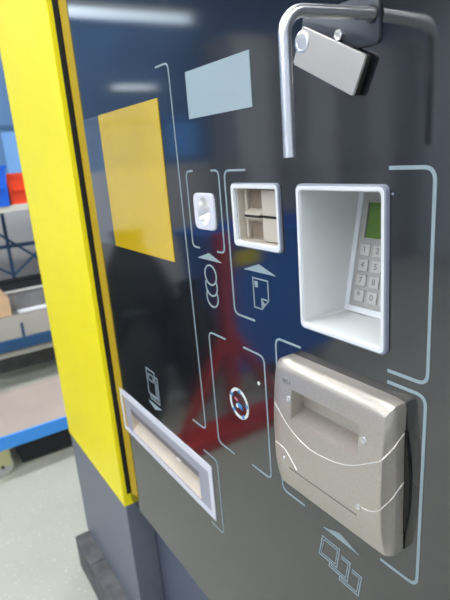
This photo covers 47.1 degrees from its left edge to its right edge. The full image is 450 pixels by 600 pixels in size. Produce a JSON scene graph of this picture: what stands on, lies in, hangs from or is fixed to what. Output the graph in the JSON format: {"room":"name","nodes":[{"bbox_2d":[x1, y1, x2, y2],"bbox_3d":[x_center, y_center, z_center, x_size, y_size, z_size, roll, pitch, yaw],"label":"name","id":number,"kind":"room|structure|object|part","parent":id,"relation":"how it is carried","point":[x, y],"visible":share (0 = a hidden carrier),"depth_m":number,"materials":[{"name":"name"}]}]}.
{"room":"workshop","nodes":[
{"label":"workshop","id":0,"kind":"room"},
{"bbox_2d":[0,53,39,279],"bbox_3d":[-3.442,-0.836,3.612,8.541,3.176,0.110,-14,19,-30],"label":"wall","id":1,"kind":"structure","parent":0,"point":[18,223],"depth_m":4.63,"materials":[{"name":"grey paint"}]},
{"bbox_2d":[0,125,13,128],"bbox_3d":[-2.194,-1.401,4.232,5.366,0.033,0.016,-14,19,-30],"label":"trim","id":2,"kind":"structure","parent":1,"relation":"attached to","point":[1,126],"depth_m":4.42,"materials":[{"name":"blue metal"}]},
{"bbox_2d":[1,132,21,172],"bbox_3d":[-1.729,-1.312,4.564,0.416,0.340,0.007,-14,19,-30],"label":"sheet","id":3,"kind":"object","parent":1,"relation":"attached to","point":[9,141],"visible":0.36,"depth_m":4.48,"materials":[{"name":"blue"}]},
{"bbox_2d":[0,359,97,599],"bbox_3d":[-1.028,1.514,0.607,8.541,0.055,8.541,-14,19,-30],"label":"floor","id":4,"kind":"structure","parent":0,"point":[42,512],"depth_m":2.28,"materials":[{"name":"grey concrete"}]},
{"bbox_2d":[0,203,55,373],"bbox_3d":[-0.735,-0.307,4.447,3.176,1.279,0.788,-14,19,-30],"label":"workbench","id":5,"kind":"object","parent":4,"relation":"on","point":[26,340],"visible":0.17,"depth_m":3.71,"materials":[{"name":"metal"}]},
{"bbox_2d":[0,165,9,206],"bbox_3d":[-1.660,-0.755,3.472,0.322,0.260,0.434,-14,19,-30],"label":"storage bin","id":6,"kind":"object","parent":5,"relation":"on","point":[4,198],"visible":1,"depth_m":3.38,"materials":[{"name":"blue plastic"}]},
{"bbox_2d":[0,289,11,317],"bbox_3d":[-1.625,0.015,3.570,0.241,0.219,0.110,-12,17,-23],"label":"cardboard box","id":7,"kind":"object","parent":5,"relation":"on","point":[5,310],"visible":1,"depth_m":3.57,"materials":[{"name":"beige cardboard"}]},
{"bbox_2d":[6,173,27,204],"bbox_3d":[-1.443,-0.803,3.685,0.289,0.202,0.390,-14,19,-30],"label":"storage bin","id":8,"kind":"object","parent":5,"relation":"on","point":[15,182],"visible":0.41,"depth_m":3.50,"materials":[{"name":"red plastic"}]},
{"bbox_3d":[-0.890,-0.631,4.566,3.066,0.030,0.016,-14,19,-30],"label":"cross rail","id":9,"kind":"part","parent":5,"relation":"part of","materials":[{"name":"blue metal"}]},
{"bbox_2d":[0,273,40,284],"bbox_3d":[-0.973,-0.265,4.480,2.683,0.153,0.098,-14,19,-30],"label":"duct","id":10,"kind":"object","parent":5,"relation":"on","point":[33,276],"visible":0.02,"depth_m":4.05,"materials":[{"name":"black metal"}]},
{"bbox_3d":[-1.426,0.211,3.642,0.014,0.105,0.013,-14,19,-30],"label":"post","id":11,"kind":"part","parent":5,"relation":"part of","materials":[{"name":"blue metal"}]},
{"bbox_2d":[0,278,45,310],"bbox_3d":[-1.213,-0.126,4.080,1.139,0.144,0.326,-14,19,-30],"label":"metal tray","id":12,"kind":"object","parent":5,"relation":"on","point":[28,293],"visible":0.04,"depth_m":3.78,"materials":[{"name":"white metal"}]},
{"bbox_2d":[0,304,46,318],"bbox_3d":[-0.717,-0.193,4.465,3.176,0.016,0.712,-14,19,-30],"label":"shelf","id":13,"kind":"object","parent":5,"relation":"attached to","point":[15,314],"depth_m":3.66,"materials":[{"name":"grey metal"}]},
{"bbox_2d":[17,304,46,312],"bbox_3d":[-1.365,0.054,3.752,0.268,0.003,0.099,-14,19,-30],"label":"paper sheet","id":14,"kind":"object","parent":5,"relation":"on","point":[42,305],"visible":0.64,"depth_m":3.73,"materials":[{"name":"white paper"}]},
{"bbox_2d":[0,376,72,476],"bbox_3d":[-0.524,0.553,3.302,1.938,0.225,0.589,-14,19,-30],"label":"trolley","id":15,"kind":"object","parent":4,"relation":"on","point":[33,418],"visible":0.18,"depth_m":2.79,"materials":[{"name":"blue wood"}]},
{"bbox_3d":[-0.374,0.533,3.045,1.938,0.070,0.014,-14,19,-30],"label":"edge rail","id":16,"kind":"part","parent":15,"relation":"part of","materials":[{"name":"blue metal"}]},
{"bbox_3d":[-0.544,0.579,3.307,1.582,0.150,0.460,-14,19,-30],"label":"under frame","id":17,"kind":"part","parent":15,"relation":"part of","materials":[{"name":"black"}]},
{"bbox_2d":[0,0,449,599],"bbox_3d":[0.146,0.017,1.150,0.802,2.330,1.836,-14,19,-30],"label":"ticket machine","id":18,"kind":"object","parent":4,"relation":"on","point":[239,210],"visible":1,"depth_m":0.73,"materials":[{"name":"yellow paint"}]},
{"bbox_3d":[-0.316,-0.266,1.201,0.002,1.705,0.050,-14,19,-30],"label":"edge trim","id":19,"kind":"part","parent":18,"relation":"part of","materials":[{"name":"yellow"}]},
{"bbox_2d":[119,387,216,520],"bbox_3d":[-0.134,0.324,1.176,0.031,0.120,0.459,-14,19,-30],"label":"dispenser slot","id":20,"kind":"object","parent":18,"relation":"on","point":[193,472],"depth_m":1.13,"materials":[{"name":"grey"}]},
{"bbox_3d":[0.278,0.763,1.404,0.642,0.460,1.826,-14,19,-30],"label":"kick panel","id":21,"kind":"part","parent":18,"relation":"part of","materials":[{"name":"grey metal"}]},
{"bbox_2d":[198,198,209,224],"bbox_3d":[-0.026,-0.136,0.787,0.015,0.041,0.034,-14,19,-30],"label":"coin slot","id":22,"kind":"object","parent":18,"relation":"on","point":[203,203],"depth_m":0.80,"materials":[{"name":"silver metal"}]},
{"bbox_3d":[0.109,-0.261,0.498,0.003,0.043,0.101,-14,19,-30],"label":"lock plate","id":23,"kind":"part","parent":18,"relation":"part of","materials":[{"name":"grey metal"}]},
{"bbox_3d":[0.195,-0.056,0.607,0.035,0.158,0.118,-14,19,-30],"label":"pad frame","id":24,"kind":"part","parent":18,"relation":"part of","materials":[{"name":"white plastic"}]}
]}

